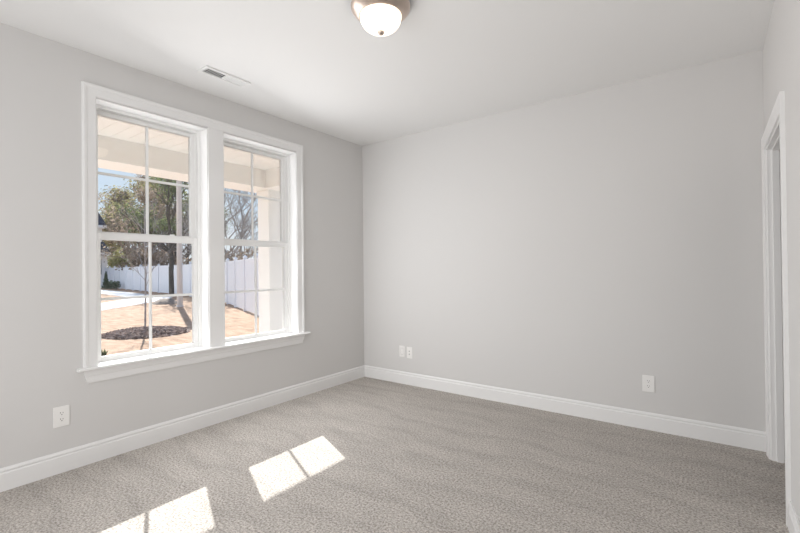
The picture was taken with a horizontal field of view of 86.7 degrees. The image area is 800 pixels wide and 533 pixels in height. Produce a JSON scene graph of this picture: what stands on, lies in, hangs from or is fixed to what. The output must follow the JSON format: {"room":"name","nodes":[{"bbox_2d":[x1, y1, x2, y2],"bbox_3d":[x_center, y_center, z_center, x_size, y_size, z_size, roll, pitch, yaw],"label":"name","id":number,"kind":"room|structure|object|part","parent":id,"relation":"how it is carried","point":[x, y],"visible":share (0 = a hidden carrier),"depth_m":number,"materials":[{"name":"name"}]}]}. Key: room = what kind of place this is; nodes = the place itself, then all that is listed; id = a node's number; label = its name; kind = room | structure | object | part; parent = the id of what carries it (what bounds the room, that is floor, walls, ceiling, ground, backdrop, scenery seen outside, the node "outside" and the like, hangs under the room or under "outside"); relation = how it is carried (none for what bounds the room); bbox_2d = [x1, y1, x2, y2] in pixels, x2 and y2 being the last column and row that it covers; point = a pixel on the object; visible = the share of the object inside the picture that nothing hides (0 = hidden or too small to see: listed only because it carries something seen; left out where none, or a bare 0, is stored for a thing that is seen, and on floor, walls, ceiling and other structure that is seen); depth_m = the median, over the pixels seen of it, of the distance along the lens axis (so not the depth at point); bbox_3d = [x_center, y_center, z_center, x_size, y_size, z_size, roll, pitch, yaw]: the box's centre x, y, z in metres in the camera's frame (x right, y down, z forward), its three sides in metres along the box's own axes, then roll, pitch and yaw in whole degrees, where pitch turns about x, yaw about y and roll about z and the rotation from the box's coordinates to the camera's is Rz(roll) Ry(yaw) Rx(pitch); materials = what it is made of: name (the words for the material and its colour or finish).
{"room":"empty bedroom","nodes":[
{"label":"empty bedroom","id":0,"kind":"room"},
{"bbox_2d":[0,23,363,467],"bbox_3d":[-2.250,-0.072,2.750,0.190,2.920,6.150,-1,0,36],"label":"wall","id":1,"kind":"structure","parent":0,"point":[41,299],"depth_m":2.78,"materials":[{"name":"white paint"}]},
{"bbox_2d":[53,405,69,427],"bbox_3d":[-2.151,0.953,2.696,0.009,0.128,0.084,-1,0,36],"label":"wall outlet","id":2,"kind":"object","parent":1,"relation":"attached to","point":[61,415],"visible":1,"depth_m":2.69,"materials":[{"name":"white plastic"}]},
{"bbox_2d":[0,365,364,491],"bbox_3d":[-1.729,1.240,3.256,0.015,0.133,4.420,-1,0,36],"label":"baseboard","id":3,"kind":"structure","parent":1,"relation":"attached to","point":[16,475],"depth_m":3.12,"materials":[{"name":"white paint"}]},
{"bbox_2d":[77,81,310,382],"bbox_3d":[-1.599,-0.226,3.604,0.251,2.001,1.959,-1,0,36],"label":"window","id":4,"kind":"structure","parent":1,"relation":"in","point":[197,136],"depth_m":3.42,"materials":[{"name":"white paint"}]},
{"bbox_3d":[-2.066,-0.280,2.825,0.023,1.893,0.080,-1,0,36],"label":"casing leg","id":5,"kind":"part","parent":4,"relation":"part of","materials":[{"name":"white paint"}]},
{"bbox_2d":[98,127,189,233],"bbox_3d":[-1.956,-0.664,3.279,0.016,0.829,0.658,-1,0,36],"label":"grille","id":6,"kind":"object","parent":4,"relation":"attached to","point":[147,180],"depth_m":3.28,"materials":[{"name":"white plastic"}]},
{"bbox_3d":[-1.956,-0.650,3.279,0.035,0.918,0.730,-1,0,36],"label":"sash","id":7,"kind":"part","parent":4,"relation":"part of","materials":[{"name":"white plastic"}]},
{"bbox_2d":[101,242,192,348],"bbox_3d":[-1.913,0.223,3.248,0.016,0.822,0.658,-1,0,36],"label":"grille","id":8,"kind":"object","parent":4,"relation":"attached to","point":[150,296],"depth_m":3.25,"materials":[{"name":"white plastic"}]},
{"bbox_3d":[-1.913,0.216,3.248,0.035,0.908,0.730,-1,0,36],"label":"sash","id":9,"kind":"part","parent":4,"relation":"part of","materials":[{"name":"white plastic"}]},
{"bbox_3d":[-1.537,-0.241,3.548,0.013,1.813,0.134,-1,0,36],"label":"mullion casing","id":10,"kind":"part","parent":4,"relation":"part of","materials":[{"name":"white paint"}]},
{"bbox_3d":[-1.001,-0.282,4.266,0.023,1.893,0.080,-1,0,36],"label":"casing leg","id":11,"kind":"part","parent":4,"relation":"part of","materials":[{"name":"white paint"}]},
{"bbox_2d":[223,133,297,341],"bbox_3d":[-1.346,-0.230,3.985,0.206,1.821,0.796,-1,0,36],"label":"window","id":12,"kind":"structure","parent":1,"relation":"in","point":[287,159],"depth_m":4.25,"materials":[{"name":"white paint"}]},
{"bbox_2d":[224,153,280,239],"bbox_3d":[-1.403,-0.665,4.027,0.016,0.829,0.658,-1,0,36],"label":"grille","id":13,"kind":"object","parent":12,"relation":"attached to","point":[252,196],"depth_m":4.03,"materials":[{"name":"white plastic"}]},
{"bbox_3d":[-1.403,-0.652,4.027,0.035,0.918,0.730,-1,0,36],"label":"sash","id":14,"kind":"part","parent":12,"relation":"part of","materials":[{"name":"white plastic"}]},
{"bbox_2d":[225,246,283,333],"bbox_3d":[-1.360,0.222,3.996,0.016,0.822,0.658,-1,0,36],"label":"grille","id":15,"kind":"object","parent":12,"relation":"attached to","point":[255,290],"depth_m":4.00,"materials":[{"name":"white plastic"}]},
{"bbox_3d":[-1.360,0.215,3.996,0.035,0.908,0.730,-1,0,36],"label":"sash","id":16,"kind":"part","parent":12,"relation":"part of","materials":[{"name":"white plastic"}]},
{"bbox_2d":[0,0,773,145],"bbox_3d":[-0.351,-1.512,1.264,4.707,0.100,6.020,-1,0,36],"label":"ceiling","id":17,"kind":"structure","parent":0,"point":[312,64],"depth_m":2.81,"materials":[{"name":"white paint"}]},
{"bbox_2d":[197,65,250,87],"bbox_3d":[-1.325,-1.434,3.213,0.127,0.011,0.367,-1,0,36],"label":"ceiling vent","id":18,"kind":"object","parent":17,"relation":"in","point":[210,71],"visible":1,"depth_m":3.20,"materials":[{"name":"white metal"}]},
{"bbox_2d":[351,0,409,36],"bbox_3d":[-0.106,-1.366,2.334,0.327,0.183,0.327,-1,0,36],"label":"ceiling light","id":19,"kind":"object","parent":17,"relation":"attached to","point":[381,18],"visible":1,"depth_m":2.27,"materials":[{"name":"white glass"}]},
{"bbox_3d":[-0.106,-1.334,2.334,0.229,0.086,0.229,-1,0,36],"label":"lamp shade","id":20,"kind":"part","parent":19,"relation":"part of","materials":[{"name":"white glass"}]},
{"bbox_2d":[0,377,788,532],"bbox_3d":[-0.321,1.318,1.246,4.707,0.080,6.020,-1,0,36],"label":"floor","id":21,"kind":"structure","parent":0,"point":[364,454],"depth_m":2.55,"materials":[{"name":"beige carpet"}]},
{"bbox_2d":[362,49,765,431],"bbox_3d":[1.485,-0.056,3.702,4.687,2.820,0.120,-1,0,36],"label":"wall","id":22,"kind":"structure","parent":0,"point":[584,246],"depth_m":3.55,"materials":[{"name":"white paint"}]},
{"bbox_2d":[399,345,404,356],"bbox_3d":[0.022,0.940,4.705,0.072,0.124,0.008,-1,0,36],"label":"wall plate","id":23,"kind":"object","parent":22,"relation":"attached to","point":[401,348],"visible":1,"depth_m":4.71,"materials":[{"name":"white plastic"}]},
{"bbox_2d":[407,347,411,358],"bbox_3d":[0.104,0.945,4.645,0.070,0.124,0.008,-1,0,36],"label":"wall plate","id":24,"kind":"object","parent":22,"relation":"attached to","point":[409,349],"visible":1,"depth_m":4.64,"materials":[{"name":"white plastic"}]},
{"bbox_2d":[365,365,765,451],"bbox_3d":[1.036,1.214,3.952,3.637,0.133,0.015,-1,0,36],"label":"baseboard","id":25,"kind":"structure","parent":22,"relation":"attached to","point":[701,430],"depth_m":3.52,"materials":[{"name":"white paint"}]},
{"bbox_2d":[642,375,654,392],"bbox_3d":[1.931,0.911,3.294,0.084,0.128,0.009,-1,0,36],"label":"wall outlet","id":26,"kind":"object","parent":22,"relation":"attached to","point":[648,382],"visible":1,"depth_m":3.29,"materials":[{"name":"white plastic"}]},
{"bbox_2d":[763,0,799,523],"bbox_3d":[0.753,-0.069,0.438,0.115,2.820,6.000,-1,0,36],"label":"wall","id":27,"kind":"structure","parent":0,"point":[781,47],"depth_m":1.93,"materials":[{"name":"white paint"}]},
{"bbox_2d":[761,90,790,526],"bbox_3d":[2.205,0.202,2.413,0.134,2.113,0.978,-1,0,36],"label":"door frame","id":28,"kind":"structure","parent":27,"relation":"in","point":[773,144],"depth_m":2.72,"materials":[{"name":"white paint"}]},
{"bbox_3d":[2.425,0.202,2.807,0.019,2.113,0.083,-1,0,36],"label":"casing leg","id":29,"kind":"part","parent":28,"relation":"part of","materials":[{"name":"white paint"}]},
{"bbox_3d":[1.893,0.203,2.087,0.019,2.113,0.083,-1,0,36],"label":"casing leg","id":30,"kind":"part","parent":28,"relation":"part of","materials":[{"name":"white paint"}]},
{"bbox_2d":[788,501,799,532],"bbox_3d":[0.874,1.195,0.684,0.015,0.133,3.375,-1,0,36],"label":"baseboard","id":31,"kind":"structure","parent":27,"relation":"attached to","point":[793,523],"depth_m":1.95,"materials":[{"name":"white paint"}]},
{"label":"outside","id":32,"kind":"structure","parent":0,"visible":0},
{"bbox_2d":[101,288,258,355],"bbox_3d":[-31.654,2.338,35.819,86.462,0.400,100.000,-1,0,36],"label":"lawn","id":33,"kind":"structure","parent":32,"point":[238,322],"depth_m":13.40,"materials":[{"name":"plant"}]},
{"bbox_2d":[98,212,110,287],"bbox_3d":[-37.184,-3.106,43.042,10.320,10.700,10.260,-1,0,36],"label":"house","id":34,"kind":"structure","parent":33,"relation":"on","point":[100,220],"depth_m":44.10,"materials":[{"name":"white"}]},
{"bbox_2d":[101,350,107,355],"bbox_3d":[-5.487,1.601,7.841,0.234,0.150,0.172,-1,0,-1],"label":"tuft","id":35,"kind":"object","parent":33,"relation":"on","point":[103,353],"visible":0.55,"depth_m":7.81,"materials":[{"name":"green plant"}]},
{"bbox_2d":[101,272,108,288],"bbox_3d":[-27.191,1.262,39.179,0.698,1.700,0.701,-1,0,36],"label":"conical evergreen","id":36,"kind":"object","parent":33,"relation":"on","point":[105,286],"visible":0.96,"depth_m":39.15,"materials":[{"name":"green plant"}]},
{"bbox_2d":[107,280,113,288],"bbox_3d":[-26.572,1.683,39.070,0.761,0.862,0.712,-1,0,36],"label":"round shrub","id":37,"kind":"object","parent":33,"relation":"on","point":[110,286],"visible":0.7,"depth_m":38.92,"materials":[{"name":"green plant"}]},
{"bbox_2d":[111,281,120,289],"bbox_3d":[-25.640,1.692,38.333,0.777,0.814,0.758,-1,0,36],"label":"round shrub","id":38,"kind":"object","parent":33,"relation":"on","point":[115,284],"visible":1,"depth_m":38.25,"materials":[{"name":"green plant"}]},
{"bbox_2d":[98,186,140,267],"bbox_3d":[-40.352,-4.092,60.316,8.422,13.915,10.161,0,0,-24],"label":"leafy tree","id":39,"kind":"object","parent":33,"relation":"on","point":[106,242],"visible":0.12,"depth_m":58.40,"materials":[{"name":"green plant"}]},
{"bbox_2d":[107,247,133,267],"bbox_3d":[-30.465,-0.116,46.239,2.916,4.634,2.818,-1,0,36],"label":"shrub","id":40,"kind":"object","parent":33,"relation":"on","point":[114,261],"visible":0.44,"depth_m":45.58,"materials":[{"name":"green plant"}]},
{"bbox_2d":[98,174,173,260],"bbox_3d":[-38.642,-5.656,59.724,11.103,16.150,12.069,-1,0,36],"label":"leafy tree","id":41,"kind":"object","parent":33,"relation":"on","point":[120,192],"visible":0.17,"depth_m":57.89,"materials":[{"name":"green plant"}]},
{"bbox_2d":[115,244,161,270],"bbox_3d":[-24.108,-0.251,39.613,3.622,4.688,3.961,-1,0,36],"label":"thicket","id":42,"kind":"object","parent":33,"relation":"on","point":[129,254],"visible":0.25,"depth_m":39.07,"materials":[{"name":"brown plant"}]},
{"bbox_2d":[98,176,188,259],"bbox_3d":[-28.533,-5.292,50.727,14.388,15.111,10.318,0,0,-18],"label":"leafy tree","id":43,"kind":"object","parent":33,"relation":"on","point":[130,181],"visible":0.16,"depth_m":50.05,"materials":[{"name":"green plant"}]},
{"bbox_2d":[100,184,188,261],"bbox_3d":[-26.556,-3.087,43.650,8.180,10.557,10.282,-1,0,22],"label":"leafy tree","id":44,"kind":"object","parent":33,"relation":"on","point":[151,195],"visible":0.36,"depth_m":42.06,"materials":[{"name":"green plant"}]},
{"bbox_2d":[101,325,190,339],"bbox_3d":[-6.455,1.638,10.832,2.039,0.205,2.029,-1,0,36],"label":"mulch bed","id":45,"kind":"object","parent":33,"relation":"on","point":[142,332],"visible":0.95,"depth_m":10.41,"materials":[{"name":"brown soil"}]},
{"bbox_2d":[113,195,181,326],"bbox_3d":[-6.583,-0.154,11.208,1.639,3.628,1.773,0,0,-17],"label":"young tree","id":46,"kind":"object","parent":45,"relation":"on","point":[145,248],"visible":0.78,"depth_m":11.17,"materials":[{"name":"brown plant"}]},
{"bbox_2d":[128,241,175,269],"bbox_3d":[-21.859,-0.278,37.959,3.896,4.675,4.515,-1,0,36],"label":"thicket","id":47,"kind":"object","parent":33,"relation":"on","point":[155,252],"visible":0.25,"depth_m":37.30,"materials":[{"name":"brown plant"}]},
{"bbox_2d":[152,298,176,304],"bbox_3d":[-11.537,1.694,20.870,1.488,0.263,1.240,-1,0,36],"label":"dirt mound","id":48,"kind":"object","parent":33,"relation":"on","point":[164,301],"visible":0.92,"depth_m":20.48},
{"bbox_2d":[109,176,229,293],"bbox_3d":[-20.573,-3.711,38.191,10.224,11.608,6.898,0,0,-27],"label":"leafy tree","id":49,"kind":"object","parent":33,"relation":"on","point":[162,221],"visible":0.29,"depth_m":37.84,"materials":[{"name":"green plant"}]},
{"bbox_2d":[154,245,191,265],"bbox_3d":[-18.707,0.109,35.373,3.636,3.802,3.245,-1,0,36],"label":"thicket","id":50,"kind":"object","parent":33,"relation":"on","point":[158,253],"visible":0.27,"depth_m":35.06,"materials":[{"name":"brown plant"}]},
{"bbox_2d":[176,181,183,306],"bbox_3d":[-9.819,-1.006,18.877,0.320,5.600,0.320,-1,0,36],"label":"pole","id":51,"kind":"object","parent":33,"relation":"on","point":[178,188],"visible":0.91,"depth_m":18.79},
{"bbox_2d":[104,253,258,315],"bbox_3d":[-14.847,0.809,26.797,2.542,2.180,46.422,0,0,-40],"label":"vinyl fence","id":52,"kind":"object","parent":33,"relation":"on","point":[239,274],"visible":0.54,"depth_m":26.27,"materials":[{"name":"white plastic"}]},
{"bbox_3d":[-28.328,1.106,41.746,1.909,1.970,0.044,-1,-1,44],"label":"panel","id":53,"kind":"part","parent":52,"relation":"part of","materials":[{"name":"white plastic"}]},
{"bbox_3d":[-26.884,1.081,40.335,1.909,1.970,0.044,-1,-1,44],"label":"panel","id":54,"kind":"part","parent":52,"relation":"part of","materials":[{"name":"white plastic"}]},
{"bbox_3d":[-25.346,1.055,38.820,2.189,1.970,0.044,-1,-1,45],"label":"panel","id":55,"kind":"part","parent":52,"relation":"part of","materials":[{"name":"white plastic"}]},
{"bbox_3d":[-23.714,1.027,37.201,2.189,1.970,0.044,-1,-1,45],"label":"panel","id":56,"kind":"part","parent":52,"relation":"part of","materials":[{"name":"white plastic"}]},
{"bbox_3d":[-22.082,0.999,35.582,2.189,1.970,0.044,-1,-1,45],"label":"panel","id":57,"kind":"part","parent":52,"relation":"part of","materials":[{"name":"white plastic"}]},
{"bbox_3d":[-20.450,0.971,33.963,2.189,1.970,0.044,-1,-1,45],"label":"panel","id":58,"kind":"part","parent":52,"relation":"part of","materials":[{"name":"white plastic"}]},
{"bbox_3d":[-18.794,0.943,32.355,2.208,1.970,0.044,-1,-1,44],"label":"panel","id":59,"kind":"part","parent":52,"relation":"part of","materials":[{"name":"white plastic"}]},
{"bbox_3d":[-17.955,0.874,31.557,0.156,2.180,0.156,-1,-1,44],"label":"post","id":60,"kind":"part","parent":52,"relation":"part of","materials":[{"name":"white plastic"}]},
{"bbox_3d":[-17.114,0.914,30.758,2.208,1.970,0.044,-1,-1,44],"label":"panel","id":61,"kind":"part","parent":52,"relation":"part of","materials":[{"name":"white plastic"}]},
{"bbox_3d":[-16.275,0.845,29.959,0.156,2.180,0.156,-1,-1,44],"label":"post","id":62,"kind":"part","parent":52,"relation":"part of","materials":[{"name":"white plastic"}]},
{"bbox_3d":[-15.435,0.886,29.161,2.208,1.970,0.044,-1,-1,44],"label":"panel","id":63,"kind":"part","parent":52,"relation":"part of","materials":[{"name":"white plastic"}]},
{"bbox_3d":[-13.795,0.857,27.341,0.044,1.970,2.484,0,0,-38],"label":"panel","id":64,"kind":"part","parent":52,"relation":"part of","materials":[{"name":"white plastic"}]},
{"bbox_3d":[-12.996,0.786,26.320,0.156,2.180,0.156,0,0,-38],"label":"post","id":65,"kind":"part","parent":52,"relation":"part of","materials":[{"name":"white plastic"}]},
{"bbox_3d":[-12.196,0.826,25.299,0.044,1.970,2.484,0,0,-38],"label":"panel","id":66,"kind":"part","parent":52,"relation":"part of","materials":[{"name":"white plastic"}]},
{"bbox_3d":[-8.998,0.765,21.214,0.044,1.970,2.484,0,0,-38],"label":"panel","id":67,"kind":"part","parent":52,"relation":"part of","materials":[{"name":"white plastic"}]},
{"bbox_3d":[-8.199,0.695,20.193,0.156,2.180,0.156,0,0,-31],"label":"post","id":68,"kind":"part","parent":52,"relation":"part of","materials":[{"name":"white plastic"}]},
{"bbox_3d":[-7.655,0.739,19.273,0.044,1.970,2.026,0,0,-31],"label":"panel","id":69,"kind":"part","parent":52,"relation":"part of","materials":[{"name":"white plastic"}]},
{"bbox_3d":[-7.112,0.672,18.354,0.156,2.180,0.156,0,0,-31],"label":"post","id":70,"kind":"part","parent":52,"relation":"part of","materials":[{"name":"white plastic"}]},
{"bbox_3d":[-6.568,0.715,17.435,0.044,1.970,2.026,0,0,-31],"label":"panel","id":71,"kind":"part","parent":52,"relation":"part of","materials":[{"name":"white plastic"}]},
{"bbox_3d":[-6.026,0.648,16.516,0.156,2.180,0.156,0,0,-31],"label":"post","id":72,"kind":"part","parent":52,"relation":"part of","materials":[{"name":"white plastic"}]},
{"bbox_3d":[-5.482,0.691,15.596,0.044,1.970,2.026,0,0,-31],"label":"panel","id":73,"kind":"part","parent":52,"relation":"part of","materials":[{"name":"white plastic"}]},
{"bbox_3d":[-4.281,0.665,13.575,0.044,1.970,2.455,0,0,-31],"label":"panel","id":74,"kind":"part","parent":52,"relation":"part of","materials":[{"name":"white plastic"}]},
{"bbox_2d":[139,188,257,262],"bbox_3d":[-12.911,-2.999,31.902,8.242,9.930,10.040,-1,-1,44],"label":"bare tree","id":75,"kind":"object","parent":33,"relation":"on","point":[248,198],"visible":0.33,"depth_m":31.94,"materials":[{"name":"grey plant"}]},
{"bbox_2d":[171,207,230,262],"bbox_3d":[-23.886,-3.105,49.878,10.053,10.619,8.688,-1,0,36],"label":"leafy tree","id":76,"kind":"object","parent":33,"relation":"on","point":[187,255],"visible":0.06,"depth_m":50.02,"materials":[{"name":"green plant"}]},
{"bbox_2d":[171,187,257,257],"bbox_3d":[-10.587,-3.559,28.371,7.963,10.968,8.324,-1,0,-9],"label":"bare tree","id":77,"kind":"object","parent":33,"relation":"on","point":[241,233],"visible":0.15,"depth_m":27.42,"materials":[{"name":"grey plant"}]},
{"bbox_2d":[224,246,242,260],"bbox_3d":[-11.220,0.274,26.332,2.860,3.195,2.646,0,0,-34],"label":"thicket","id":78,"kind":"object","parent":33,"relation":"on","point":[232,255],"visible":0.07,"depth_m":26.17,"materials":[{"name":"grey plant"}]},
{"bbox_2d":[224,246,253,261],"bbox_3d":[-8.667,0.272,23.328,3.144,3.105,2.666,-1,0,36],"label":"thicket","id":79,"kind":"object","parent":33,"relation":"on","point":[241,254],"visible":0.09,"depth_m":23.62,"materials":[{"name":"grey plant"}]},
{"bbox_3d":[-3.401,1.522,3.012,2.012,0.200,7.200,-1,0,36],"label":"floor","id":80,"kind":"structure","parent":33,"relation":"on","visible":0},
{"bbox_2d":[257,189,282,332],"bbox_3d":[-1.837,0.179,6.051,0.290,2.492,0.290,-1,0,36],"label":"porch column","id":81,"kind":"structure","parent":80,"relation":"on","point":[269,258],"depth_m":5.95,"materials":[{"name":"white paint"}]},
{"bbox_2d":[98,135,279,192],"bbox_3d":[-3.359,-1.198,2.921,1.767,0.255,7.110,-1,0,36],"label":"beam","id":82,"kind":"structure","parent":81,"relation":"on","point":[115,154],"depth_m":4.76,"materials":[{"name":"white paint"}]},
{"bbox_2d":[98,116,278,169],"bbox_3d":[-3.343,-1.393,3.151,2.012,0.160,7.500,-1,0,36],"label":"ceiling","id":83,"kind":"structure","parent":82,"relation":"on","point":[107,127],"depth_m":4.42,"materials":[{"name":"white paint"}]},
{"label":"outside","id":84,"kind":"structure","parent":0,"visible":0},
{"bbox_2d":[101,290,148,296],"bbox_3d":[-22.358,2.036,32.038,16.996,0.055,3.259,-1,0,42],"label":"driveway","id":85,"kind":"structure","parent":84,"point":[108,292],"depth_m":31.04,"materials":[{"name":"concrete"}]},
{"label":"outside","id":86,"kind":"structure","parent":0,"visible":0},
{"bbox_2d":[101,297,172,310],"bbox_3d":[-14.058,1.869,20.651,3.889,0.065,14.456,-1,0,2],"label":"walk","id":87,"kind":"structure","parent":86,"point":[126,302],"depth_m":21.57,"materials":[{"name":"concrete"}]}
]}

